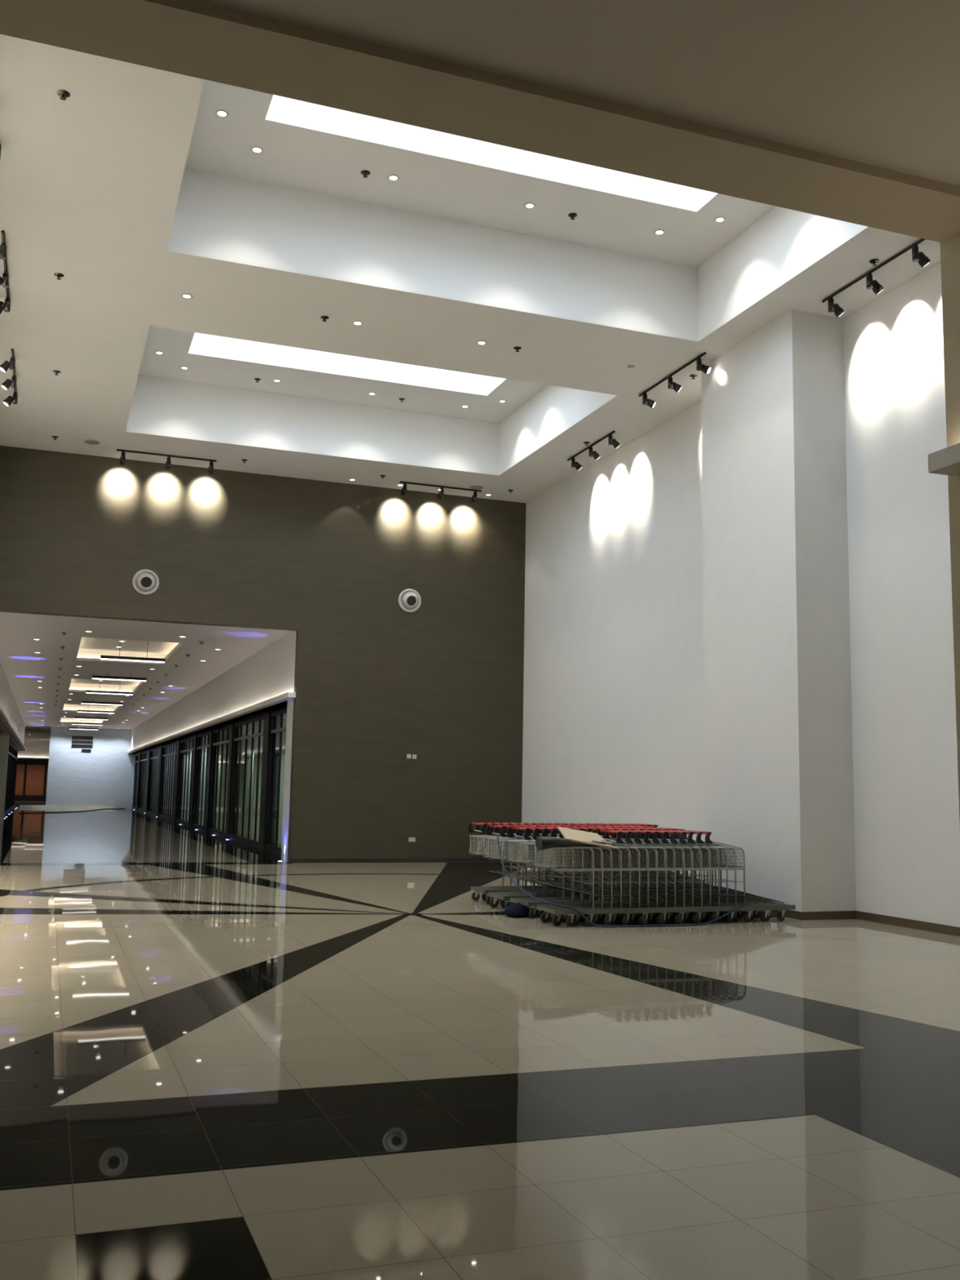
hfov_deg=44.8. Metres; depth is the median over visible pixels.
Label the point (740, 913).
shopping trolley
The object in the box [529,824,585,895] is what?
shopping trolley
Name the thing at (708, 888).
tray
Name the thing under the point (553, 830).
shopping trolley
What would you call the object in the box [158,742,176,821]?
shopfront
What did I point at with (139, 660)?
diffuser
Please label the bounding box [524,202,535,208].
recessed light
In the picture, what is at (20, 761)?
trim
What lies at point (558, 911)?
shopping trolley
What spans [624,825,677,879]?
shopping trolley
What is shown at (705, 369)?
track light
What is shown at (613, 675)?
wall
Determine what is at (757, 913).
shopping trolley
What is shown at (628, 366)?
ceiling speaker
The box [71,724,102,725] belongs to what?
diffuser
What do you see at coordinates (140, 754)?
pillar
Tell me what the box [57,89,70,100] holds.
sprinkler
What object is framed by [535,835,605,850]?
roll
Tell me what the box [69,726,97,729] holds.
pendant light
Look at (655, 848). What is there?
basket
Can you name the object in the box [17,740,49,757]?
wall
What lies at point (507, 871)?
tray
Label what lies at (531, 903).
shopping trolley
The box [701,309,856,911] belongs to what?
wall column
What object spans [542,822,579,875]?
shopping trolley
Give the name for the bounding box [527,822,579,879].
shopping trolley
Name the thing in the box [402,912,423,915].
trim
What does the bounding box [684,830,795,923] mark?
shopping trolley
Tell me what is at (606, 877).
shopping trolley
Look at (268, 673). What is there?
wall
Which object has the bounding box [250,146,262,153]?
recessed light
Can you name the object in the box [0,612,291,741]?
ceiling
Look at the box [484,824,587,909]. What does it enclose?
shopping trolley
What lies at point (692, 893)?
tray
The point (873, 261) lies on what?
sprinkler
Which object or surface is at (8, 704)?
wall
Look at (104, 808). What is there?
cable
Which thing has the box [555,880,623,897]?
tray
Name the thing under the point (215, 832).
shopfront
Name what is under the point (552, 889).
shopping trolley
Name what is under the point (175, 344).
ceiling
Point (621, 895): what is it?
tray
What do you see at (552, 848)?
basket
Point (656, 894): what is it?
tray
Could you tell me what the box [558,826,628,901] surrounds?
shopping trolley
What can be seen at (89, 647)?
cove
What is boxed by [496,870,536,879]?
tray
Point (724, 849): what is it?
basket
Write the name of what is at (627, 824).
shopping trolley
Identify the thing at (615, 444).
track light
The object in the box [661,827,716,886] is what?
shopping trolley
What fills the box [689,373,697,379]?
sprinkler
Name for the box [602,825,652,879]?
shopping trolley
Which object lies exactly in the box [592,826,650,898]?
shopping trolley
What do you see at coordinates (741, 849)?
basket
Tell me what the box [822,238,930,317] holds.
track light
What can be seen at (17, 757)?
trim
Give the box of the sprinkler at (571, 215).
[568,213,577,219]
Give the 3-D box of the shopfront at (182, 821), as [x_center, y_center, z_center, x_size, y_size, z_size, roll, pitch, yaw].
[-11.766,5.669,46.616,0.100,3.440,5.330,4,-8,-20]
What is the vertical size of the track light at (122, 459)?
0.287 m
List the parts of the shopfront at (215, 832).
sill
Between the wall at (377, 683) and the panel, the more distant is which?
the wall at (377, 683)
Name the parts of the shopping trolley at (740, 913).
frame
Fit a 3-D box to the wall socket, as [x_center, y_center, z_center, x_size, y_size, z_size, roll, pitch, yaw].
[-1.490,4.379,25.519,0.150,0.088,0.014,4,-8,-20]
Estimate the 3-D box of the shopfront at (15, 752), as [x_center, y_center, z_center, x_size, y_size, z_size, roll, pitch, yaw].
[-27.059,8.072,67.483,0.100,3.440,9.340,4,-8,-20]
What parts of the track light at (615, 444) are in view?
rail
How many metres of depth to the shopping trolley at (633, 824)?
17.56 m
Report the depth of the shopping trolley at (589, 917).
14.22 m
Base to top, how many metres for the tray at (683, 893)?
0.208 m
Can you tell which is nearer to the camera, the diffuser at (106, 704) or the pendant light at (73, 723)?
the diffuser at (106, 704)
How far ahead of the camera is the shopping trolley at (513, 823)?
16.89 m
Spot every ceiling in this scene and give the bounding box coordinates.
[0,34,940,502]
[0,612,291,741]
[138,325,547,422]
[185,79,775,267]
[196,0,959,186]
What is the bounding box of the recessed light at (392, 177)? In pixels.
[387,174,399,181]
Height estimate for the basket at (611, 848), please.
0.244 m
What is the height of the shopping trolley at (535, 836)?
1.131 m
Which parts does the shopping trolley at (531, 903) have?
frame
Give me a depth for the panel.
14.33 m
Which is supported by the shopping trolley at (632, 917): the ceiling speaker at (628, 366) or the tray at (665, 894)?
the tray at (665, 894)
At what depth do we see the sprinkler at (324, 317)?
16.76 m
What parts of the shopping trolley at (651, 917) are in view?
frame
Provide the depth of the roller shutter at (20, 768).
97.02 m
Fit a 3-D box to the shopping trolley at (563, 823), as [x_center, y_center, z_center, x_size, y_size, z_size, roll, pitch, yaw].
[1.935,3.328,17.431,1.324,1.131,0.629,4,-8,-20]
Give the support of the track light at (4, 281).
attached to the ceiling at (91, 180)
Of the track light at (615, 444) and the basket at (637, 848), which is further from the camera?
the track light at (615, 444)
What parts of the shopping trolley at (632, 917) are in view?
frame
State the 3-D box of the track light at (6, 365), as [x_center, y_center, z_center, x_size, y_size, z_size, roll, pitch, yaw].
[-7.817,-4.290,19.296,0.234,0.292,2.420,4,-8,-20]
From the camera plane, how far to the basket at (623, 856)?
14.26 m
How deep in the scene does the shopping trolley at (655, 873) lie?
15.60 m
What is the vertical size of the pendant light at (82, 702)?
0.230 m
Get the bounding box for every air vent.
[71,735,93,747]
[81,748,90,751]
[132,568,159,595]
[398,588,421,612]
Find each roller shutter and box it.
[14,764,25,795]
[24,764,45,795]
[44,764,48,795]
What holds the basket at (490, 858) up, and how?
on the shopping trolley at (494, 902)
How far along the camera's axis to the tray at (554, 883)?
15.30 m
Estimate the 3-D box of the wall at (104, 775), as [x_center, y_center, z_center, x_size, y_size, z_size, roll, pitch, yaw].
[-24.449,8.136,73.839,5.570,5.030,0.300,4,-8,-20]
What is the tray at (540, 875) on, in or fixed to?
on the shopping trolley at (553, 892)
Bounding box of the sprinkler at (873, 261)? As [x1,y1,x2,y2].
[869,258,879,266]
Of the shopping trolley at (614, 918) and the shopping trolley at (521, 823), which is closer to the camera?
the shopping trolley at (614, 918)
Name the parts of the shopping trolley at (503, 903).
frame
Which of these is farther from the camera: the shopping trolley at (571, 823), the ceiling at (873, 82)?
the shopping trolley at (571, 823)
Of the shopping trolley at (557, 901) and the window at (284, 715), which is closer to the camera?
the shopping trolley at (557, 901)
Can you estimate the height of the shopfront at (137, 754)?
3.440 m
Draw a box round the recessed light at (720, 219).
[714,216,725,222]
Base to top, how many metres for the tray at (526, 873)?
0.208 m
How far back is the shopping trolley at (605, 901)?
15.14 m
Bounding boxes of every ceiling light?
[188,333,504,395]
[266,94,716,210]
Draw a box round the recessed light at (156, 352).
[155,351,163,354]
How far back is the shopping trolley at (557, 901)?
15.04 m
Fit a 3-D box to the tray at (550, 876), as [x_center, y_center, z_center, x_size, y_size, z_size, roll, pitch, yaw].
[1.449,3.398,16.201,0.851,0.208,0.513,4,-8,-19]
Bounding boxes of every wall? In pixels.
[0,445,525,862]
[0,662,25,751]
[0,733,9,822]
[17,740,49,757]
[45,726,138,808]
[130,631,296,862]
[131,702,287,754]
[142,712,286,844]
[521,262,959,927]
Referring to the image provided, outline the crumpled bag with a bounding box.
[503,902,529,917]
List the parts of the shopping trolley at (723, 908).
frame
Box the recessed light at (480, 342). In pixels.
[476,340,486,344]
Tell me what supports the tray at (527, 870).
on the shopping trolley at (513, 823)
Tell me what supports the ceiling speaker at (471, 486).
attached to the ceiling at (91, 180)
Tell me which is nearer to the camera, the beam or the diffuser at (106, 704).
the beam
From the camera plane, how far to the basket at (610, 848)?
14.35 m
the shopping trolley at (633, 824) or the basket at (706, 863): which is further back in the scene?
the shopping trolley at (633, 824)
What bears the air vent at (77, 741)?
in the wall at (104, 775)
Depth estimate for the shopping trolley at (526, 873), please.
16.86 m
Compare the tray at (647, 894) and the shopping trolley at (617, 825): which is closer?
the tray at (647, 894)
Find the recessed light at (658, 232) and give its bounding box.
[653,229,664,235]
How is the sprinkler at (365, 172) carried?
attached to the ceiling at (293, 156)
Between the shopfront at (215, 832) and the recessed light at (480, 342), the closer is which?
the recessed light at (480, 342)
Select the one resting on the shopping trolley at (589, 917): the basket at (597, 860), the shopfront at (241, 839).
the basket at (597, 860)
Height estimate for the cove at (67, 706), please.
0.280 m
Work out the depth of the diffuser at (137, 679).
36.47 m
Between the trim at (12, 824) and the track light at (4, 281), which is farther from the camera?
the trim at (12, 824)
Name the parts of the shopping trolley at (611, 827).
frame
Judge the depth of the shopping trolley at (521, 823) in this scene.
16.96 m
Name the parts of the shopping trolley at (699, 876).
frame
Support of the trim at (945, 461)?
attached to the wall
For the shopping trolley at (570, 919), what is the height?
1.025 m
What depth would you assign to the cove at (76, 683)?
44.53 m
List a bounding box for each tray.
[488,871,528,879]
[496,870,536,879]
[506,871,537,878]
[507,875,577,893]
[511,870,542,877]
[515,875,569,888]
[520,870,551,877]
[524,875,568,886]
[527,870,563,879]
[529,880,595,897]
[532,875,577,886]
[538,880,605,897]
[540,875,586,886]
[547,880,614,897]
[550,875,585,884]
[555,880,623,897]
[556,886,636,906]
[564,880,623,894]
[566,885,645,906]
[574,885,654,905]
[576,880,646,897]
[584,885,663,905]
[594,885,672,905]
[603,885,681,905]
[612,885,689,904]
[619,885,698,904]
[628,884,707,904]
[636,884,715,904]
[640,879,677,887]
[646,884,724,904]
[654,884,733,903]
[655,879,690,886]
[663,884,742,903]
[671,884,750,903]
[680,884,759,903]
[688,884,767,903]
[697,884,775,903]
[706,884,783,902]
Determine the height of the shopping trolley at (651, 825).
1.131 m
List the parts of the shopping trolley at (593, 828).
frame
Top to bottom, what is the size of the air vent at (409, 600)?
0.536 m
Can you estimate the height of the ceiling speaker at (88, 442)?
0.012 m
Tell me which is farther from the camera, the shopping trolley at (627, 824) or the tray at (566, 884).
the shopping trolley at (627, 824)
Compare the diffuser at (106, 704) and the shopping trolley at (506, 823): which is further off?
the diffuser at (106, 704)
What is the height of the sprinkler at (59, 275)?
0.056 m
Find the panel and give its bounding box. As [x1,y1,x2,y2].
[558,826,613,848]
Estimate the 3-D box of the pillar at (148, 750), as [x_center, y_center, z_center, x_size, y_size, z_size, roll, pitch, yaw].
[-18.088,7.751,63.743,0.290,3.450,1.000,4,-8,-20]
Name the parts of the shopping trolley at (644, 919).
frame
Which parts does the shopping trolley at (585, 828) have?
frame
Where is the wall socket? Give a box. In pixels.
[408,837,415,841]
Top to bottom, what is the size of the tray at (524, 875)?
0.208 m
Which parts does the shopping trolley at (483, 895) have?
frame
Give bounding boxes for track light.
[0,230,10,314]
[0,348,17,406]
[116,448,216,474]
[400,480,481,502]
[567,431,620,470]
[638,351,711,408]
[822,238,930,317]
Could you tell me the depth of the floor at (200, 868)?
16.29 m
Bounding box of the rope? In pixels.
[497,834,750,927]
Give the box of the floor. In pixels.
[0,800,959,1279]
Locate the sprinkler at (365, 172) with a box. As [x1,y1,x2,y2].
[360,169,370,177]
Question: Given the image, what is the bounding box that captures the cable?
[18,808,124,813]
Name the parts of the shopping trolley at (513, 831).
frame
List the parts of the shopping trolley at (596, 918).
frame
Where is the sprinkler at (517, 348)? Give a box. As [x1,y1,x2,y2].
[513,346,521,351]
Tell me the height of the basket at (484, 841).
0.244 m
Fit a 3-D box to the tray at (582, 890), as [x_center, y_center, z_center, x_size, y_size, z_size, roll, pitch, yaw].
[1.557,3.169,14.409,0.851,0.208,0.513,4,-8,-20]
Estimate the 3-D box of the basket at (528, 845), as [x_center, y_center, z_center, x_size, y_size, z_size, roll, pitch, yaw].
[0.973,2.785,15.247,0.510,0.244,0.542,4,-8,-20]
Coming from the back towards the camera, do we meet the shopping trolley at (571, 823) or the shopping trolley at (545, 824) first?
the shopping trolley at (571, 823)
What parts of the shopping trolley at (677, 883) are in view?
frame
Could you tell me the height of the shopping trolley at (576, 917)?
1.025 m
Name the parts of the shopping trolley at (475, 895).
frame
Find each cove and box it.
[60,717,104,722]
[62,703,118,711]
[69,678,142,692]
[76,636,179,658]
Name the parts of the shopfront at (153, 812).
sill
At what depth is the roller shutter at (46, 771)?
97.71 m
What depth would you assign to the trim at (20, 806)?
72.19 m
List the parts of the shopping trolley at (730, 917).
frame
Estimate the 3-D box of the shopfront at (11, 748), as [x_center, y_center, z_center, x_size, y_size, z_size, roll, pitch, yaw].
[-24.323,7.177,60.137,0.100,3.440,6.400,4,-8,-20]
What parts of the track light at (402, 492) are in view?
rail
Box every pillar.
[135,752,144,810]
[144,749,155,813]
[155,746,166,817]
[172,740,186,822]
[189,735,203,827]
[204,729,220,832]
[225,723,242,839]
[257,712,280,850]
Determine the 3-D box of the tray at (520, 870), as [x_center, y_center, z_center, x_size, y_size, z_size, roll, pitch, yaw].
[1.076,3.507,17.102,0.851,0.208,0.513,4,-8,-20]
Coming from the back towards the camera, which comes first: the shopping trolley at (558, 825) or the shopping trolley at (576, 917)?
the shopping trolley at (558, 825)
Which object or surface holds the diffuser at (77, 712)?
attached to the pendant light at (78, 711)
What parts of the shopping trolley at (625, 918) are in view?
frame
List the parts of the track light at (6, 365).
rail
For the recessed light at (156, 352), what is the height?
0.010 m
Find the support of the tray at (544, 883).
on the shopping trolley at (531, 903)
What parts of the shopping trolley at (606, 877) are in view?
frame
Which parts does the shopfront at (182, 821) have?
sill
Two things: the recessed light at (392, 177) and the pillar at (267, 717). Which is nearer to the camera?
the recessed light at (392, 177)
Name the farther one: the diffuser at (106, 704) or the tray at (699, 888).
the diffuser at (106, 704)
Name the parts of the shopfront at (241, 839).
sill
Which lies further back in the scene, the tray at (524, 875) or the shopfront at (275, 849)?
the shopfront at (275, 849)
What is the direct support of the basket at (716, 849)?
on the shopping trolley at (740, 913)
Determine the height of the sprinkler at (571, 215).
0.056 m
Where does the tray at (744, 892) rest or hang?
on the shopping trolley at (780, 915)
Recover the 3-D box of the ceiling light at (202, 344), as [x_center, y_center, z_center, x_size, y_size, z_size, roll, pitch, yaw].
[-2.176,-5.636,21.325,6.050,0.742,2.680,4,-8,-20]
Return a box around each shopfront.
[4,742,10,815]
[5,743,13,813]
[9,746,17,810]
[132,753,138,809]
[137,751,147,812]
[146,746,159,816]
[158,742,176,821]
[176,736,194,826]
[192,731,209,831]
[208,725,230,838]
[228,715,263,848]
[265,707,287,856]
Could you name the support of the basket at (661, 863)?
on the shopping trolley at (651, 917)
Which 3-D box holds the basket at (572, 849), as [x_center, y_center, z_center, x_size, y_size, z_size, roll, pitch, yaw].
[1.263,2.677,14.366,0.510,0.244,0.542,4,-8,-20]
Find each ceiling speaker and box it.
[84,440,99,444]
[469,485,483,488]
[626,364,635,368]
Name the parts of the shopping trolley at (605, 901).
frame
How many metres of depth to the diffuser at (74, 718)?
59.55 m
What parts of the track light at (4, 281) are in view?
rail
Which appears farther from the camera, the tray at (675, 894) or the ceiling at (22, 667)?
the ceiling at (22, 667)
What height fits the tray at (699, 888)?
0.208 m
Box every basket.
[471,835,512,854]
[488,839,534,859]
[497,844,543,859]
[510,842,558,863]
[520,844,569,861]
[528,844,579,862]
[536,848,591,868]
[546,848,599,868]
[555,848,608,866]
[564,848,618,867]
[582,848,637,867]
[586,848,627,867]
[597,848,646,867]
[607,848,655,867]
[608,848,664,867]
[620,848,673,867]
[626,848,682,867]
[650,848,689,867]
[650,848,699,867]
[659,848,707,867]
[668,848,717,867]
[675,848,725,867]
[688,848,733,866]
[689,848,742,866]
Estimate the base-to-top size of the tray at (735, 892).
0.208 m
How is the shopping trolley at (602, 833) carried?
on the floor at (45, 1070)
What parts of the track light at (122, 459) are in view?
rail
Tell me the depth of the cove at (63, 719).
68.36 m
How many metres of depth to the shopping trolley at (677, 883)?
15.60 m
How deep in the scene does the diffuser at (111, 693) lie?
42.25 m
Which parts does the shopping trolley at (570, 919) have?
frame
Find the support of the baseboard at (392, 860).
attached to the wall at (377, 683)
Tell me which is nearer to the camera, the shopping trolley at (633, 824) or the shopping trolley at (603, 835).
the shopping trolley at (603, 835)
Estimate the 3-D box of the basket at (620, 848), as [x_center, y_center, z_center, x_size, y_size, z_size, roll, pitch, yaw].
[1.967,2.723,14.622,0.510,0.244,0.542,4,-8,-20]
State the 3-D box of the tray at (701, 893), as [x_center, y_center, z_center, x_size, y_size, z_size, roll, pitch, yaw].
[2.849,3.253,14.874,0.851,0.208,0.513,4,-8,-20]
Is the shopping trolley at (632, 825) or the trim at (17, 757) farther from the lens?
the trim at (17, 757)
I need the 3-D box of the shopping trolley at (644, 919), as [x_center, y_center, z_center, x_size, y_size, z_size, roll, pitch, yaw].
[2.410,2.992,14.756,1.324,1.131,0.629,4,-8,-20]
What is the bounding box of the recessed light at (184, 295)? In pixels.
[181,293,192,298]
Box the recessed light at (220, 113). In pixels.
[215,109,228,117]
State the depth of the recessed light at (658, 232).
16.46 m
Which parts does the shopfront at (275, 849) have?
sill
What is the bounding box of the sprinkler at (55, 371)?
[53,369,60,375]
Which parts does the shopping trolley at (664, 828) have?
frame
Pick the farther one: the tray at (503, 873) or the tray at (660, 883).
the tray at (503, 873)
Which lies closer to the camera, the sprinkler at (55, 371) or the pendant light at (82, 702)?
the sprinkler at (55, 371)
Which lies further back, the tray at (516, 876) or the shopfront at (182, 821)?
the shopfront at (182, 821)
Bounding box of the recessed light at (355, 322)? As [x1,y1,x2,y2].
[352,320,362,324]
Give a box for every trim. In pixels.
[0,706,26,751]
[0,807,293,865]
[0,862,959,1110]
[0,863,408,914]
[0,873,439,896]
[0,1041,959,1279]
[14,758,48,800]
[17,756,48,759]
[19,804,128,808]
[127,692,295,753]
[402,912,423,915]
[928,442,959,475]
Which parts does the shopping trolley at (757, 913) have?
frame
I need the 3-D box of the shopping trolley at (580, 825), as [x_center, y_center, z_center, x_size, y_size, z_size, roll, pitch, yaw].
[2.064,3.207,16.471,1.324,1.131,0.598,4,-8,-20]
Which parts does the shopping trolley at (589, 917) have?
frame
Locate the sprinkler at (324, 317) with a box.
[320,315,328,321]
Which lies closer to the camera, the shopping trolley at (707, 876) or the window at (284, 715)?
the shopping trolley at (707, 876)
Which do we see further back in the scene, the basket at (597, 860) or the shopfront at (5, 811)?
the shopfront at (5, 811)
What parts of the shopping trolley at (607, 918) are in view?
frame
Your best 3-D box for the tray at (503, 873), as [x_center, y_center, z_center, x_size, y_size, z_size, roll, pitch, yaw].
[0.607,3.476,16.930,0.851,0.208,0.513,4,-8,-20]
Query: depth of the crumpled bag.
14.85 m
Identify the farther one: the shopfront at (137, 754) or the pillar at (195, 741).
the shopfront at (137, 754)
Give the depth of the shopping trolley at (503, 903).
15.93 m
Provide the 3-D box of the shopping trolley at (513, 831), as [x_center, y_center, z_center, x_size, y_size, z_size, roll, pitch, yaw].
[1.129,3.144,16.121,1.324,1.131,0.598,4,-8,-20]
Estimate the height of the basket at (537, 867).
0.244 m
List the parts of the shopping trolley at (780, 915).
frame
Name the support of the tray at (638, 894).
on the shopping trolley at (607, 918)
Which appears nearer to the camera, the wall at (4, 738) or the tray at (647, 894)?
the tray at (647, 894)
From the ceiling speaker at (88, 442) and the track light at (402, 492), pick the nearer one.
the ceiling speaker at (88, 442)
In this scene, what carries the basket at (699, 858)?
on the shopping trolley at (757, 913)
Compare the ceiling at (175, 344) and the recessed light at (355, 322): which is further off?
the ceiling at (175, 344)
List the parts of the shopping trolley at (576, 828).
frame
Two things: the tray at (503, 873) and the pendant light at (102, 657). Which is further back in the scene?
the pendant light at (102, 657)
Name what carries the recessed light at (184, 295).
in the ceiling at (91, 180)
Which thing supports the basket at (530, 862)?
on the shopping trolley at (531, 903)
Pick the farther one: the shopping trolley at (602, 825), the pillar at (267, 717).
the pillar at (267, 717)
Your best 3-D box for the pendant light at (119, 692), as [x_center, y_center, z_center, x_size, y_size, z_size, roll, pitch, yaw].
[-13.448,1.699,42.257,1.640,0.540,0.110,4,-8,-20]
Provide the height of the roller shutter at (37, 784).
2.580 m
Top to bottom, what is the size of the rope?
1.029 m
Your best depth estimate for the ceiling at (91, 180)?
16.62 m
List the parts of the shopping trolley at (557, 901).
frame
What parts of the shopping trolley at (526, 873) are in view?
frame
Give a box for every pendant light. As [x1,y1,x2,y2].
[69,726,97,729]
[71,722,102,725]
[74,716,107,719]
[77,704,114,713]
[80,701,122,705]
[85,680,133,695]
[91,672,146,681]
[100,640,165,662]
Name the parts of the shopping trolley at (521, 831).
frame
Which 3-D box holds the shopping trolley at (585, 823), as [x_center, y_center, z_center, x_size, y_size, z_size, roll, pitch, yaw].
[2.277,3.354,17.585,1.324,1.131,0.598,4,-8,-21]
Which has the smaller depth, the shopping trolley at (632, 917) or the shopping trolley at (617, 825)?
the shopping trolley at (632, 917)
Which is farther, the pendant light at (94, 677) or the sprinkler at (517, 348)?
the pendant light at (94, 677)
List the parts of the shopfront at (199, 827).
sill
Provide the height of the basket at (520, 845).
0.244 m
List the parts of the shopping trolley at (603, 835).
frame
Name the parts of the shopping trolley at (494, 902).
frame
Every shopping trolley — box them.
[467,822,549,904]
[475,822,542,901]
[484,822,537,889]
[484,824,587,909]
[493,822,542,901]
[493,824,570,907]
[501,822,551,888]
[503,824,579,896]
[506,826,595,918]
[512,824,577,895]
[513,822,563,888]
[515,826,605,917]
[519,824,586,895]
[520,822,571,888]
[525,826,623,904]
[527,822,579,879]
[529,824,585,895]
[533,826,623,912]
[533,844,648,926]
[534,822,571,891]
[537,824,587,895]
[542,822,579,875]
[542,848,645,926]
[545,824,595,892]
[546,826,649,903]
[548,822,587,875]
[550,826,646,901]
[551,848,661,925]
[555,822,604,875]
[555,825,604,895]
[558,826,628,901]
[560,846,671,926]
[563,822,613,874]
[565,825,613,881]
[569,826,655,900]
[570,822,620,875]
[570,840,672,924]
[573,825,620,880]
[577,822,623,876]
[577,826,643,899]
[579,840,693,925]
[580,825,629,879]
[582,825,637,879]
[584,826,644,892]
[585,822,634,875]
[589,840,689,924]
[591,825,646,879]
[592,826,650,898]
[596,829,699,924]
[600,826,658,887]
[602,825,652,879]
[604,829,707,924]
[608,825,661,879]
[609,826,701,902]
[613,829,716,924]
[617,825,669,879]
[619,826,677,887]
[622,829,724,924]
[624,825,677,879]
[626,823,682,879]
[627,826,683,886]
[631,825,685,879]
[631,829,735,924]
[633,823,690,879]
[640,823,698,880]
[640,830,754,923]
[641,827,692,886]
[648,827,700,886]
[648,830,762,924]
[653,827,708,885]
[657,830,759,923]
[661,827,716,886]
[666,830,769,923]
[675,830,781,922]
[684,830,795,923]
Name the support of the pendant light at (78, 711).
hanging from the cove at (67, 706)
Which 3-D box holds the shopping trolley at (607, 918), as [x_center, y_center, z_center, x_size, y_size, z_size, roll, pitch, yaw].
[1.945,3.013,14.566,1.324,1.025,0.629,4,-8,-20]
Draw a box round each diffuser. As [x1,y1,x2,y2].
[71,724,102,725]
[74,718,107,719]
[77,711,114,713]
[80,702,122,705]
[85,692,133,695]
[92,677,146,681]
[100,657,164,662]
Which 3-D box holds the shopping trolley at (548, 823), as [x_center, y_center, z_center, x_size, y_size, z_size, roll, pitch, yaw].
[1.692,3.316,17.370,1.324,1.131,0.629,4,-8,-21]
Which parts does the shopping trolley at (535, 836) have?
frame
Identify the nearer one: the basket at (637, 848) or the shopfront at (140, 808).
the basket at (637, 848)
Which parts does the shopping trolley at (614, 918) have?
frame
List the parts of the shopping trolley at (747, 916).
frame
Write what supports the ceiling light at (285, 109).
attached to the ceiling at (293, 156)
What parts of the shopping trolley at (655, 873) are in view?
frame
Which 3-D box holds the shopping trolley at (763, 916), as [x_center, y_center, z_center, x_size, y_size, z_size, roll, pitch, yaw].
[3.116,3.038,15.006,1.324,1.131,0.629,4,-8,-20]
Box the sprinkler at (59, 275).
[53,272,63,279]
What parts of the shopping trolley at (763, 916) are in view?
frame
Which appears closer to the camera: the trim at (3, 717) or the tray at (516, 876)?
the tray at (516, 876)
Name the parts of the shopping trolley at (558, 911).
frame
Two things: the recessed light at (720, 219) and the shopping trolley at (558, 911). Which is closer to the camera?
the shopping trolley at (558, 911)
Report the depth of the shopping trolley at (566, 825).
16.23 m
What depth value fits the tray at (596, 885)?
15.19 m
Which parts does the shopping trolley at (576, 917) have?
frame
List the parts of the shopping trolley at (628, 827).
frame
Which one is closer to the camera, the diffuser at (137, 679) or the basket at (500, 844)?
the basket at (500, 844)
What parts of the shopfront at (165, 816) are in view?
sill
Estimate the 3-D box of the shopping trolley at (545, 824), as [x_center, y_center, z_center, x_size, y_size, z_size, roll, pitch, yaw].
[1.599,3.175,16.289,1.324,1.131,0.598,4,-8,-20]
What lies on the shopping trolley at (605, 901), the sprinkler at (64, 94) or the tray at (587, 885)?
the tray at (587, 885)
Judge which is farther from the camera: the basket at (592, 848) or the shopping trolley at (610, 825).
the shopping trolley at (610, 825)
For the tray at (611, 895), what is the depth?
14.30 m
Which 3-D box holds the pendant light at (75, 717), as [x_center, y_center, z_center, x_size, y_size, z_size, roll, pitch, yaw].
[-19.902,3.962,59.555,1.640,0.230,0.110,4,-8,-20]
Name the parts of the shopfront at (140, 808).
sill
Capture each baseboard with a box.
[289,857,501,862]
[583,871,959,936]
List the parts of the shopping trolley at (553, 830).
frame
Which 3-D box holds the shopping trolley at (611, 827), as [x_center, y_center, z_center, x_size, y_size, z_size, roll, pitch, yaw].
[2.474,3.122,15.757,1.324,1.131,0.629,4,-8,-19]
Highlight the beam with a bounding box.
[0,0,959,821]
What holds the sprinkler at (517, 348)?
attached to the ceiling at (91, 180)
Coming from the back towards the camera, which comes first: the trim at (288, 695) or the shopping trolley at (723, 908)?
the trim at (288, 695)
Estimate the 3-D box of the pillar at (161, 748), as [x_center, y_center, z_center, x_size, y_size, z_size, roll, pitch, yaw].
[-15.677,6.963,57.272,0.290,3.450,1.300,4,-8,-20]
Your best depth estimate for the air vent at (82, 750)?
73.58 m
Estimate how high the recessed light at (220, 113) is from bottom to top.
0.010 m

